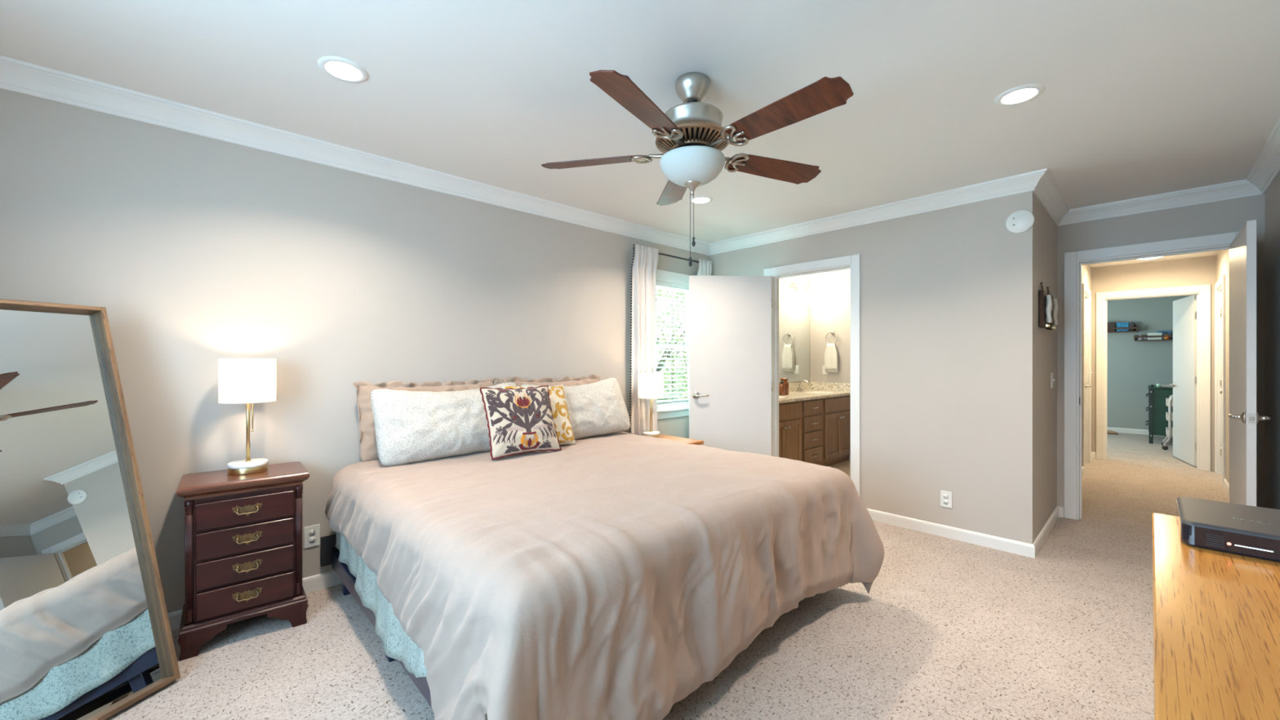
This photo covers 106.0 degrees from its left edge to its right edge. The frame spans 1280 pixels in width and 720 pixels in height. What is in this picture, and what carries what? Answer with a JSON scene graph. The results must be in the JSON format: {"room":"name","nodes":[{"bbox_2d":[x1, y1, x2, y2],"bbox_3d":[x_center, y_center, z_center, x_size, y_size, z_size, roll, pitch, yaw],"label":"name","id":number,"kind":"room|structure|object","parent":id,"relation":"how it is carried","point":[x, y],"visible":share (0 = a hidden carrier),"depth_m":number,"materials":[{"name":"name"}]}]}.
{"room":"bedroom","nodes":[
{"label":"bedroom","id":0,"kind":"room"},
{"bbox_2d":[0,88,810,613],"bbox_3d":[-0.337,0.040,4.084,7.360,2.440,0.120,0,0,-43],"label":"wall","id":1,"kind":"structure","parent":0,"point":[197,251],"depth_m":2.52,"materials":[{"name":"beige paint"}]},
{"bbox_2d":[304,524,319,548],"bbox_3d":[-1.786,0.960,2.626,0.072,0.116,0.010,0,0,-43],"label":"wall outlet","id":2,"kind":"object","parent":1,"relation":"attached to","point":[312,533],"visible":1,"depth_m":2.62,"materials":[{"name":"white plastic"}]},
{"bbox_2d":[308,537,315,542],"bbox_3d":[-1.784,0.980,2.624,0.033,0.033,0.003,0,0,-43],"label":"socket","id":3,"kind":"object","parent":2,"relation":"attached to","point":[311,540],"depth_m":2.62,"materials":[{"name":"white plastic"}]},
{"bbox_2d":[308,529,315,535],"bbox_3d":[-1.784,0.940,2.624,0.033,0.033,0.003,0,0,-43],"label":"socket","id":4,"kind":"object","parent":2,"relation":"attached to","point":[311,532],"depth_m":2.62,"materials":[{"name":"white plastic"}]},
{"bbox_2d":[0,55,1279,255],"bbox_3d":[0.596,-1.130,2.369,6.120,0.100,3.655,0,0,-43],"label":"trim","id":5,"kind":"structure","parent":1,"relation":"attached to","point":[15,75],"depth_m":3.08,"materials":[{"name":"white paint"}]},
{"bbox_2d":[632,246,698,262],"bbox_3d":[0.311,-0.958,4.541,1.070,0.075,0.106,0,0,-43],"label":"curtain rod","id":6,"kind":"object","parent":1,"relation":"attached to","point":[662,254],"visible":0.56,"depth_m":4.51,"materials":[{"name":"black metal"}]},
{"bbox_2d":[629,244,658,435],"bbox_3d":[0.049,0.123,4.253,0.353,2.233,0.075,0,0,-43],"label":"curtain","id":7,"kind":"object","parent":6,"relation":"hanging from","point":[643,337],"visible":0.61,"depth_m":4.21,"materials":[{"name":"white fabric"}]},
{"bbox_2d":[697,258,711,275],"bbox_3d":[0.627,0.123,4.798,0.195,2.233,0.075,0,0,-43],"label":"curtain","id":8,"kind":"object","parent":6,"relation":"hanging from","point":[704,266],"visible":0.06,"depth_m":4.77,"materials":[{"name":"white fabric"}]},
{"bbox_2d":[656,269,689,419],"bbox_3d":[0.276,-0.145,4.629,1.000,1.390,0.170,0,0,-43],"label":"window","id":9,"kind":"structure","parent":1,"relation":"in","point":[661,275],"depth_m":4.64,"materials":[{"name":"white paint"}]},
{"bbox_2d":[656,280,688,405],"bbox_3d":[0.281,-0.155,4.624,0.750,1.169,0.047,0,0,-43],"label":"window blind","id":10,"kind":"object","parent":9,"relation":"attached to","point":[659,283],"visible":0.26,"depth_m":4.65,"materials":[{"name":"white paint"}]},
{"bbox_2d":[778,307,809,382],"bbox_3d":[1.556,-0.182,5.786,1.970,0.915,0.006,0,0,-43],"label":"vanity mirror","id":11,"kind":"object","parent":1,"relation":"attached to","point":[793,325],"visible":0.36,"depth_m":6.17,"materials":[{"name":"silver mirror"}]},
{"bbox_2d":[778,382,810,391],"bbox_3d":[1.548,0.346,5.766,2.021,0.103,0.020,0,0,-43],"label":"backsplash","id":12,"kind":"structure","parent":1,"relation":"attached to","point":[793,386],"depth_m":6.22,"materials":[{"name":"stone"}]},
{"bbox_2d":[786,282,811,301],"bbox_3d":[2.018,-0.874,6.134,0.520,0.202,0.135,0,0,-43],"label":"vanity light","id":13,"kind":"object","parent":1,"relation":"attached to","point":[793,288],"visible":1,"depth_m":6.10,"materials":[{"name":"white glass"}]},
{"bbox_2d":[0,0,1279,267],"bbox_3d":[3.526,-1.230,4.130,13.040,0.100,5.360,0,0,-43],"label":"ceiling","id":14,"kind":"structure","parent":0,"point":[1139,98],"depth_m":2.04,"materials":[{"name":"paint"}]},
{"bbox_2d":[317,56,368,82],"bbox_3d":[-1.204,-1.176,1.958,0.176,0.008,0.176,0,0,-43],"label":"recessed light","id":15,"kind":"object","parent":14,"relation":"in","point":[341,68],"visible":1,"depth_m":1.95,"materials":[{"name":"white paint"}]},
{"bbox_2d":[325,61,361,79],"bbox_3d":[-1.204,-1.178,1.958,0.124,0.004,0.124,0,0,-12],"label":"diffuser","id":16,"kind":"object","parent":15,"relation":"attached to","point":[337,69],"depth_m":1.96,"materials":[{"name":"white plastic"}]},
{"bbox_2d":[541,70,853,266],"bbox_3d":[0.251,-0.788,2.005,1.296,0.783,1.252,0,0,-43],"label":"ceiling fan","id":17,"kind":"object","parent":14,"relation":"hanging from","point":[691,135],"visible":1,"depth_m":1.93,"materials":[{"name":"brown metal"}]},
{"bbox_2d":[688,195,712,204],"bbox_3d":[0.447,-1.176,3.546,0.176,0.008,0.176,0,0,-43],"label":"recessed light","id":18,"kind":"object","parent":14,"relation":"in","point":[697,199],"visible":0.93,"depth_m":3.53,"materials":[{"name":"white"}]},
{"bbox_2d":[692,197,709,202],"bbox_3d":[0.447,-1.178,3.546,0.124,0.004,0.124,0,0,15],"label":"diffuser","id":19,"kind":"object","parent":18,"relation":"attached to","point":[695,199],"depth_m":3.54,"materials":[{"name":"white"}]},
{"bbox_2d":[994,83,1044,106],"bbox_3d":[1.688,-1.176,2.145,0.176,0.008,0.176,0,0,-43],"label":"recessed light","id":20,"kind":"object","parent":14,"relation":"in","point":[1024,93],"visible":1,"depth_m":2.14,"materials":[{"name":"white plastic"}]},
{"bbox_2d":[1001,88,1036,102],"bbox_3d":[1.688,-1.178,2.145,0.124,0.004,0.124,0,0,15],"label":"diffuser","id":21,"kind":"object","parent":20,"relation":"attached to","point":[1020,95],"depth_m":2.14,"materials":[{"name":"white plastic"}]},
{"bbox_2d":[1137,256,1163,259],"bbox_3d":[5.596,-1.144,5.289,0.280,0.072,0.280,0,0,-43],"label":"flush light","id":22,"kind":"object","parent":14,"relation":"attached to","point":[1160,256],"visible":0.25,"depth_m":5.27,"materials":[{"name":"white paint"}]},
{"bbox_2d":[105,432,1229,719],"bbox_3d":[3.362,1.310,4.365,13.679,0.100,4.974,0,0,-35],"label":"floor","id":23,"kind":"structure","parent":0,"point":[946,628],"depth_m":2.12,"materials":[{"name":"carpet"}]},
{"bbox_2d":[0,298,180,719],"bbox_3d":[-2.096,0.521,1.597,0.450,1.474,0.700,0,0,12],"label":"floor mirror","id":24,"kind":"object","parent":23,"relation":"on","point":[86,633],"visible":1,"depth_m":1.75,"materials":[{"name":"brown wood"}]},
{"bbox_2d":[176,462,310,660],"bbox_3d":[-1.859,0.898,2.275,0.462,0.724,0.350,0,0,-41],"label":"nightstand","id":25,"kind":"object","parent":23,"relation":"on","point":[243,533],"visible":1,"depth_m":2.15,"materials":[{"name":"brown wood"}]},
{"bbox_2d":[217,358,276,475],"bbox_3d":[-1.882,0.264,2.315,0.218,0.542,0.218,0,0,-43],"label":"table lamp","id":26,"kind":"object","parent":25,"relation":"on","point":[248,381],"visible":1,"depth_m":2.24,"materials":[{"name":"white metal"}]},
{"bbox_2d":[250,403,253,431],"bbox_3d":[-1.870,0.268,2.326,0.012,0.155,0.012,0,0,-43],"label":"pull chain","id":27,"kind":"object","parent":26,"relation":"attached to","point":[252,429],"depth_m":2.32,"materials":[{"name":"gold metal"}]},
{"bbox_2d":[320,533,431,707],"bbox_3d":[-0.302,0.932,2.628,2.090,0.655,2.005,0,0,-43],"label":"bed","id":28,"kind":"object","parent":23,"relation":"on","point":[330,554],"visible":0.13,"depth_m":2.42,"materials":[{"name":"black metal"}]},
{"bbox_2d":[334,531,426,677],"bbox_3d":[-1.147,0.878,2.060,0.053,0.476,1.550,0,0,-43],"label":"sheet","id":29,"kind":"object","parent":28,"relation":"on","point":[397,645],"visible":0.27,"depth_m":1.93,"materials":[{"name":"blue fabric"}]},
{"bbox_2d":[324,431,884,719],"bbox_3d":[-0.220,0.892,2.543,2.216,0.704,2.108,0,0,-43],"label":"comforter","id":30,"kind":"object","parent":28,"relation":"on","point":[615,575],"visible":0.92,"depth_m":1.67,"materials":[{"name":"beige fabric"}]},
{"bbox_2d":[352,377,499,462],"bbox_3d":[-1.264,0.345,2.963,0.871,0.454,0.209,0,0,-44],"label":"pillow sham","id":31,"kind":"object","parent":30,"relation":"on","point":[367,438],"visible":0.29,"depth_m":2.72,"materials":[{"name":"beige fabric"}]},
{"bbox_2d":[370,382,516,466],"bbox_3d":[-1.071,0.348,2.824,0.882,0.410,0.255,0,0,-44],"label":"pillow","id":32,"kind":"object","parent":30,"relation":"on","point":[411,426],"visible":0.69,"depth_m":2.63,"materials":[{"name":"fabric"}]},
{"bbox_2d":[480,385,561,460],"bbox_3d":[-0.692,0.352,2.828,0.452,0.394,0.199,0,0,-42],"label":"cushion","id":33,"kind":"object","parent":30,"relation":"on","point":[520,420],"visible":1,"depth_m":2.76,"materials":[{"name":"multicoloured fabric"}]},
{"bbox_2d":[502,384,576,444],"bbox_3d":[-0.631,0.352,3.050,0.453,0.398,0.204,0,0,-41],"label":"cushion","id":34,"kind":"object","parent":30,"relation":"on","point":[563,428],"visible":0.39,"depth_m":3.10,"materials":[{"name":"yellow fabric"}]},
{"bbox_2d":[502,373,599,386],"bbox_3d":[-0.612,0.340,3.583,0.850,0.460,0.210,0,0,-42],"label":"pillow sham","id":35,"kind":"object","parent":30,"relation":"on","point":[566,380],"visible":0.14,"depth_m":3.59,"materials":[{"name":"beige fabric"}]},
{"bbox_2d":[514,378,598,386],"bbox_3d":[-0.608,0.356,3.584,0.810,0.435,0.195,0,-10,-43],"label":"pillow","id":36,"kind":"object","parent":35,"relation":"on","point":[550,382],"depth_m":3.58,"materials":[{"name":"beige fabric"}]},
{"bbox_2d":[520,377,630,439],"bbox_3d":[-0.429,0.349,3.439,0.879,0.420,0.260,0,0,-42],"label":"pillow","id":37,"kind":"object","parent":30,"relation":"on","point":[597,408],"visible":0.65,"depth_m":3.44,"materials":[{"name":"fabric"}]},
{"bbox_2d":[659,434,703,444],"bbox_3d":[0.202,0.958,3.943,0.430,0.604,0.505,0,0,-43],"label":"side table","id":38,"kind":"object","parent":23,"relation":"on","point":[683,440],"visible":0.06,"depth_m":3.93,"materials":[{"name":"brown wood"}]},
{"bbox_2d":[638,373,663,438],"bbox_3d":[0.092,0.384,4.070,0.218,0.542,0.218,0,0,-43],"label":"table lamp","id":39,"kind":"object","parent":38,"relation":"on","point":[651,385],"visible":0.92,"depth_m":3.99,"materials":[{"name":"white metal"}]},
{"bbox_2d":[778,395,850,466],"bbox_3d":[1.769,0.845,5.556,2.033,0.830,0.630,0,0,-43],"label":"vanity cabinet","id":40,"kind":"object","parent":23,"relation":"on","point":[813,431],"visible":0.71,"depth_m":5.35,"materials":[{"name":"brown wood"}]},
{"bbox_2d":[778,382,850,403],"bbox_3d":[1.763,0.362,5.555,2.043,0.134,0.623,0,0,-43],"label":"countertop","id":41,"kind":"structure","parent":40,"relation":"on","point":[815,390],"depth_m":6.08,"materials":[{"name":"stone"}]},
{"bbox_2d":[778,381,785,395],"bbox_3d":[1.612,0.319,5.472,0.068,0.157,0.068,0,0,-43],"label":"bottle","id":42,"kind":"object","parent":41,"relation":"on","point":[781,388],"visible":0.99,"depth_m":5.45,"materials":[{"name":"brown glass"}]},
{"bbox_2d":[779,377,789,395],"bbox_3d":[1.664,0.301,5.562,0.108,0.192,0.108,0,0,-43],"label":"jar","id":43,"kind":"object","parent":41,"relation":"on","point":[785,384],"visible":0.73,"depth_m":5.52,"materials":[{"name":"brown glass"}]},
{"bbox_2d":[795,379,809,391],"bbox_3d":[2.031,0.324,6.080,0.173,0.147,0.174,0,0,-3],"label":"faucet","id":44,"kind":"object","parent":41,"relation":"on","point":[800,388],"visible":1,"depth_m":6.07,"materials":[{"name":"silver metal"}]},
{"bbox_2d":[804,391,833,393],"bbox_3d":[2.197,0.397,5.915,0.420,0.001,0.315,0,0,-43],"label":"sink basin","id":45,"kind":"object","parent":41,"relation":"in","point":[808,392],"depth_m":5.94,"materials":[{"name":"white ceramic"}]},
{"bbox_2d":[1106,430,1118,434],"bbox_3d":[7.968,1.228,8.239,0.104,0.065,0.290,0,0,-43],"label":"slipper","id":46,"kind":"object","parent":23,"relation":"on","point":[1109,432],"visible":0.56,"depth_m":8.16,"materials":[{"name":"beige fabric"}]},
{"bbox_2d":[1145,385,1173,444],"bbox_3d":[8.187,0.835,7.424,0.960,0.850,0.546,0,0,-43],"label":"chest","id":47,"kind":"object","parent":23,"relation":"on","point":[1157,423],"visible":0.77,"depth_m":7.22,"materials":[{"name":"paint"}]},
{"bbox_2d":[1160,384,1173,387],"bbox_3d":[8.123,0.399,7.346,0.560,0.022,0.260,0,0,-43],"label":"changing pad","id":48,"kind":"object","parent":47,"relation":"on","point":[1162,385],"visible":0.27,"depth_m":7.24,"materials":[{"name":"fabric"}]},
{"bbox_2d":[1161,395,1173,449],"bbox_3d":[7.605,0.874,6.774,0.434,0.772,0.372,0,0,-43],"label":"rolling cart","id":49,"kind":"object","parent":23,"relation":"on","point":[1169,402],"visible":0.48,"depth_m":6.73,"materials":[{"name":"grey metal"}]},
{"bbox_2d":[1165,398,1173,406],"bbox_3d":[7.605,0.601,6.774,0.372,0.091,0.280,0,0,-43],"label":"tray","id":50,"kind":"object","parent":49,"relation":"on","point":[1169,402],"depth_m":6.71,"materials":[{"name":"white plastic"}]},
{"bbox_2d":[1165,412,1173,420],"bbox_3d":[7.605,0.800,6.774,0.372,0.091,0.280,0,0,-43],"label":"tray","id":51,"kind":"object","parent":49,"relation":"on","point":[1169,415],"depth_m":6.71,"materials":[{"name":"white plastic"}]},
{"bbox_2d":[1165,426,1173,436],"bbox_3d":[7.605,1.020,6.774,0.372,0.091,0.280,0,0,-43],"label":"tray","id":52,"kind":"object","parent":49,"relation":"on","point":[1169,431],"depth_m":6.71,"materials":[{"name":"white plastic"}]},
{"bbox_2d":[1151,512,1279,719],"bbox_3d":[1.117,0.860,0.711,1.650,0.800,0.492,0,0,-43],"label":"dresser","id":53,"kind":"object","parent":23,"relation":"on","point":[1216,614],"visible":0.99,"depth_m":0.81,"materials":[{"name":"brown wood"}]},
{"bbox_2d":[1176,497,1279,562],"bbox_3d":[1.601,0.429,1.165,0.332,0.062,0.400,0,0,-43],"label":"media box","id":54,"kind":"object","parent":53,"relation":"on","point":[1248,531],"visible":1,"depth_m":1.18,"materials":[{"name":"black plastic"}]},
{"bbox_2d":[1205,533,1223,547],"bbox_3d":[1.382,0.434,1.159,0.002,0.026,0.028,0,0,-43],"label":"vent","id":55,"kind":"object","parent":54,"relation":"attached to","point":[1212,540],"depth_m":1.16,"materials":[{"name":"plastic"}]},
{"bbox_2d":[810,274,850,459],"bbox_3d":[3.195,0.040,5.617,0.120,2.440,2.504,0,0,-43],"label":"wall","id":56,"kind":"structure","parent":0,"point":[830,302],"depth_m":6.28,"materials":[{"name":"beige paint"}]},
{"bbox_2d":[822,365,827,374],"bbox_3d":[2.432,0.130,6.330,0.010,0.116,0.072,0,0,-43],"label":"light switch","id":57,"kind":"object","parent":56,"relation":"attached to","point":[824,370],"visible":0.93,"depth_m":6.33,"materials":[{"name":"white plastic"}]},
{"bbox_2d":[810,382,850,391],"bbox_3d":[2.489,0.346,6.258,0.022,0.103,0.598,0,0,-43],"label":"backsplash","id":58,"kind":"structure","parent":56,"relation":"attached to","point":[814,385],"depth_m":6.25,"materials":[{"name":"stone"}]},
{"bbox_2d":[824,343,838,372],"bbox_3d":[2.472,-0.026,6.227,0.056,0.373,0.177,0,0,-43],"label":"hand towel","id":59,"kind":"object","parent":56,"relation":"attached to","point":[831,356],"visible":1,"depth_m":6.21,"materials":[{"name":"white fabric"}]},
{"bbox_2d":[825,330,837,343],"bbox_3d":[2.488,-0.289,6.238,0.055,0.185,0.166,0,0,-43],"label":"towel ring","id":60,"kind":"object","parent":56,"relation":"attached to","point":[833,332],"visible":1,"depth_m":6.24,"materials":[{"name":"silver metal"}]},
{"bbox_2d":[708,191,1035,544],"bbox_3d":[1.652,0.040,4.076,0.120,2.440,2.624,0,0,-43],"label":"wall","id":61,"kind":"structure","parent":0,"point":[948,295],"depth_m":3.43,"materials":[{"name":"beige paint"}]},
{"bbox_2d":[688,275,773,455],"bbox_3d":[0.820,0.240,4.387,0.772,2.010,0.150,0,0,-2],"label":"door","id":62,"kind":"structure","parent":61,"relation":"in","point":[731,384],"depth_m":4.37,"materials":[{"name":"white paint"}]},
{"bbox_2d":[764,253,860,497],"bbox_3d":[1.510,0.205,4.226,0.152,2.110,0.880,0,0,-43],"label":"trim","id":63,"kind":"structure","parent":61,"relation":"attached to","point":[852,262],"depth_m":3.92,"materials":[{"name":"white paint"}]},
{"bbox_2d":[795,268,850,279],"bbox_3d":[2.403,-1.130,4.868,2.060,0.100,2.504,0,0,-43],"label":"ceiling","id":64,"kind":"structure","parent":61,"relation":"attached to","point":[845,272],"depth_m":6.28,"materials":[{"name":"white paint"}]},
{"bbox_2d":[940,489,951,508],"bbox_3d":[2.177,0.990,3.426,0.010,0.116,0.072,0,0,-43],"label":"wall outlet","id":65,"kind":"object","parent":61,"relation":"attached to","point":[945,496],"visible":1,"depth_m":3.42,"materials":[{"name":"white plastic"}]},
{"bbox_2d":[943,493,948,498],"bbox_3d":[2.175,0.970,3.424,0.003,0.033,0.033,0,0,-43],"label":"socket","id":66,"kind":"object","parent":65,"relation":"attached to","point":[945,495],"depth_m":3.42,"materials":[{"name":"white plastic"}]},
{"bbox_2d":[1005,209,1034,233],"bbox_3d":[2.457,-0.895,3.117,0.028,0.146,0.146,0,0,-43],"label":"disc","id":67,"kind":"object","parent":61,"relation":"attached to","point":[1020,221],"visible":1,"depth_m":3.11,"materials":[{"name":"white plastic"}]},
{"bbox_2d":[1035,195,1091,539],"bbox_3d":[4.151,0.040,4.715,4.390,2.440,0.120,0,0,-43],"label":"wall","id":68,"kind":"structure","parent":0,"point":[1046,230],"depth_m":3.49,"materials":[{"name":"beige paint"}]},
{"bbox_2d":[167,506,1063,631],"bbox_3d":[0.561,1.219,2.405,6.120,0.082,3.555,0,0,-43],"label":"baseboard","id":69,"kind":"structure","parent":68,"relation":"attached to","point":[1030,550],"depth_m":3.27,"materials":[{"name":"white paint"}]},
{"bbox_2d":[1039,281,1053,328],"bbox_3d":[2.756,-0.377,3.272,0.160,0.313,0.061,0,0,-43],"label":"plank","id":70,"kind":"object","parent":68,"relation":"attached to","point":[1046,304],"visible":1,"depth_m":3.25,"materials":[{"name":"wood"}]},
{"bbox_2d":[1045,294,1053,323],"bbox_3d":[2.787,-0.348,3.286,0.096,0.188,0.037,0,0,-43],"label":"towel","id":71,"kind":"object","parent":70,"relation":"hanging from","point":[1049,304],"depth_m":3.26,"materials":[{"name":"white fabric"}]},
{"bbox_2d":[1045,286,1058,329],"bbox_3d":[2.974,-0.377,3.478,0.160,0.313,0.061,0,0,-43],"label":"plank","id":72,"kind":"object","parent":68,"relation":"attached to","point":[1055,308],"visible":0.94,"depth_m":3.46,"materials":[{"name":"wood"}]},
{"bbox_2d":[1052,298,1058,324],"bbox_3d":[3.005,-0.348,3.492,0.096,0.188,0.037,0,0,-43],"label":"towel","id":73,"kind":"object","parent":72,"relation":"hanging from","point":[1055,308],"depth_m":3.46,"materials":[{"name":"white fabric"}]},
{"bbox_2d":[1050,373,1054,387],"bbox_3d":[3.141,0.155,3.665,0.072,0.116,0.020,0,0,-43],"label":"light switch","id":74,"kind":"object","parent":68,"relation":"attached to","point":[1052,380],"visible":1,"depth_m":3.65,"materials":[{"name":"white plastic"}]},
{"bbox_2d":[1081,466,1084,476],"bbox_3d":[4.191,1.219,4.643,1.990,0.082,0.041,0,0,-43],"label":"baseboard","id":75,"kind":"structure","parent":68,"relation":"attached to","point":[1082,468],"depth_m":5.25,"materials":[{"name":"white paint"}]},
{"bbox_2d":[1082,283,1090,472],"bbox_3d":[5.199,0.205,5.695,0.910,2.110,0.136,0,0,-43],"label":"trim","id":76,"kind":"structure","parent":68,"relation":"attached to","point":[1086,291],"depth_m":5.91,"materials":[{"name":"white paint"}]},
{"bbox_2d":[1084,297,1091,461],"bbox_3d":[5.206,0.240,5.691,0.757,2.010,0.150,0,0,-43],"label":"door","id":77,"kind":"structure","parent":68,"relation":"in","point":[1086,385],"depth_m":5.90,"materials":[{"name":"white paint"}]},
{"bbox_2d":[1090,452,1095,461],"bbox_3d":[5.692,1.219,6.061,0.300,0.082,0.041,0,0,-43],"label":"baseboard","id":78,"kind":"structure","parent":68,"relation":"attached to","point":[1092,454],"depth_m":6.14,"materials":[{"name":"white paint"}]},
{"bbox_2d":[1106,294,1193,430],"bbox_3d":[8.620,0.040,8.146,0.120,2.440,4.200,0,0,-43],"label":"wall","id":79,"kind":"structure","parent":0,"point":[1132,366],"depth_m":8.22,"materials":[{"name":"blue paint"}]},
{"bbox_2d":[1106,325,1137,333],"bbox_3d":[8.258,-0.525,8.354,0.120,0.100,0.516,0,0,-43],"label":"wall shelf","id":80,"kind":"object","parent":79,"relation":"attached to","point":[1136,326],"visible":0.59,"depth_m":8.26,"materials":[{"name":"brown wood"}]},
{"bbox_2d":[1106,322,1115,331],"bbox_3d":[8.189,-0.574,8.427,0.080,0.165,0.170,0,0,-43],"label":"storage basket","id":81,"kind":"object","parent":80,"relation":"on","point":[1109,325],"visible":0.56,"depth_m":8.38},
{"bbox_2d":[1115,322,1128,331],"bbox_3d":[8.310,-0.567,8.300,0.030,0.150,0.155,0,0,-43],"label":"picture book","id":82,"kind":"object","parent":80,"relation":"on","point":[1120,324],"visible":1,"depth_m":8.29,"materials":[{"name":"blue paper"}]},
{"bbox_2d":[1128,322,1135,331],"bbox_3d":[8.392,-0.569,8.212,0.085,0.155,0.085,0,0,-43],"label":"toy","id":83,"kind":"object","parent":80,"relation":"on","point":[1131,324],"visible":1,"depth_m":8.19,"materials":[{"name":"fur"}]},
{"bbox_2d":[1106,426,1158,435],"bbox_3d":[8.571,1.219,8.100,0.014,0.082,4.000,0,0,-43],"label":"baseboard","id":84,"kind":"structure","parent":79,"relation":"attached to","point":[1116,429],"depth_m":8.27,"materials":[{"name":"white paint"}]},
{"bbox_2d":[1133,334,1173,341],"bbox_3d":[8.569,-0.370,8.026,0.120,0.100,0.476,0,0,-43],"label":"wall shelf","id":85,"kind":"object","parent":79,"relation":"attached to","point":[1135,337],"visible":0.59,"depth_m":8.04,"materials":[{"name":"brown wood"}]},
{"bbox_2d":[1147,332,1162,339],"bbox_3d":[8.552,-0.394,8.006,0.030,0.115,0.165,0,0,-43],"label":"book","id":86,"kind":"object","parent":85,"relation":"on","point":[1160,333],"visible":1,"depth_m":7.99,"materials":[{"name":"white paper"}]},
{"bbox_2d":[1155,330,1171,339],"bbox_3d":[8.657,-0.409,7.968,0.020,0.145,0.170,0,0,-43],"label":"picture book","id":87,"kind":"object","parent":85,"relation":"on","point":[1164,332],"visible":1,"depth_m":7.95,"materials":[{"name":"blue paper"}]},
{"bbox_2d":[1091,255,1216,471],"bbox_3d":[6.185,0.040,5.845,0.120,2.440,4.200,0,0,-43],"label":"wall","id":88,"kind":"structure","parent":0,"point":[1195,271],"depth_m":5.75,"materials":[{"name":"beige paint"}]},
{"bbox_2d":[1096,284,1210,471],"bbox_3d":[6.185,0.202,5.845,0.152,2.117,0.944,0,0,-43],"label":"trim","id":89,"kind":"structure","parent":88,"relation":"attached to","point":[1202,292],"depth_m":5.62,"materials":[{"name":"white paint"}]},
{"bbox_2d":[1168,294,1196,466],"bbox_3d":[6.729,0.240,5.950,0.150,2.010,0.782,0,0,35],"label":"door","id":90,"kind":"structure","parent":88,"relation":"in","point":[1184,309],"depth_m":5.88,"materials":[{"name":"white paint"}]},
{"bbox_2d":[1057,194,1265,507],"bbox_3d":[3.765,0.040,3.558,0.120,2.440,1.031,0,0,-43],"label":"wall","id":91,"kind":"structure","parent":0,"point":[1225,216],"depth_m":3.40,"materials":[{"name":"beige paint"}]},
{"bbox_2d":[1063,231,1239,519],"bbox_3d":[3.765,0.202,3.558,0.152,2.117,0.944,0,0,-43],"label":"trim","id":92,"kind":"structure","parent":91,"relation":"attached to","point":[1073,261],"depth_m":3.80,"materials":[{"name":"white paint"}]},
{"bbox_2d":[1216,173,1279,509],"bbox_3d":[3.059,0.040,2.099,9.570,2.440,0.120,0,0,-43],"label":"wall","id":93,"kind":"structure","parent":0,"point":[1272,195],"depth_m":2.99,"materials":[{"name":"beige paint"}]},
{"bbox_2d":[1214,274,1225,484],"bbox_3d":[6.171,0.205,5.052,0.880,2.110,0.136,0,0,-43],"label":"trim","id":94,"kind":"structure","parent":93,"relation":"attached to","point":[1220,286],"depth_m":5.32,"materials":[{"name":"white paint"}]},
{"bbox_2d":[1218,290,1222,472],"bbox_3d":[6.165,0.240,5.055,0.727,2.010,0.151,0,0,-43],"label":"door","id":95,"kind":"structure","parent":93,"relation":"in","point":[1220,390],"depth_m":5.31,"materials":[{"name":"white paint"}]},
{"bbox_2d":[1222,478,1229,496],"bbox_3d":[4.973,1.219,4.019,2.270,0.082,0.040,0,0,-43],"label":"baseboard","id":96,"kind":"structure","parent":93,"relation":"attached to","point":[1226,486],"depth_m":4.62,"materials":[{"name":"white paint"}]},
{"bbox_2d":[1227,219,1271,506],"bbox_3d":[3.647,0.240,2.921,0.847,2.010,0.150,0,0,-43],"label":"door","id":97,"kind":"structure","parent":93,"relation":"in","point":[1243,416],"depth_m":2.75,"materials":[{"name":"white paint"}]},
{"label":"outside","id":98,"kind":"structure","parent":0,"visible":0},
{"bbox_2d":[659,372,688,399],"bbox_3d":[0.000,1.510,0.000,80.000,0.200,80.000,0,0,-43],"label":"ground","id":99,"kind":"structure","parent":98,"point":[686,392],"depth_m":26.42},
{"bbox_2d":[656,288,688,399],"bbox_3d":[0.264,-0.242,9.305,3.110,3.313,3.060,0,0,-43],"label":"tree","id":100,"kind":"object","parent":99,"relation":"on","point":[666,382],"visible":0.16,"depth_m":8.81,"materials":[{"name":"green plant"}]},
{"bbox_2d":[656,288,688,393],"bbox_3d":[0.982,-0.829,14.417,4.255,4.485,4.238,0,0,-43],"label":"tree","id":101,"kind":"object","parent":99,"relation":"on","point":[672,331],"visible":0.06,"depth_m":14.26,"materials":[{"name":"green plant"}]},
{"bbox_2d":[657,386,688,400],"bbox_3d":[0.239,0.958,6.683,1.343,1.268,1.295,0,0,-43],"label":"bush","id":102,"kind":"object","parent":99,"relation":"on","point":[677,395],"visible":0.03,"depth_m":6.61,"materials":[{"name":"green plant"}]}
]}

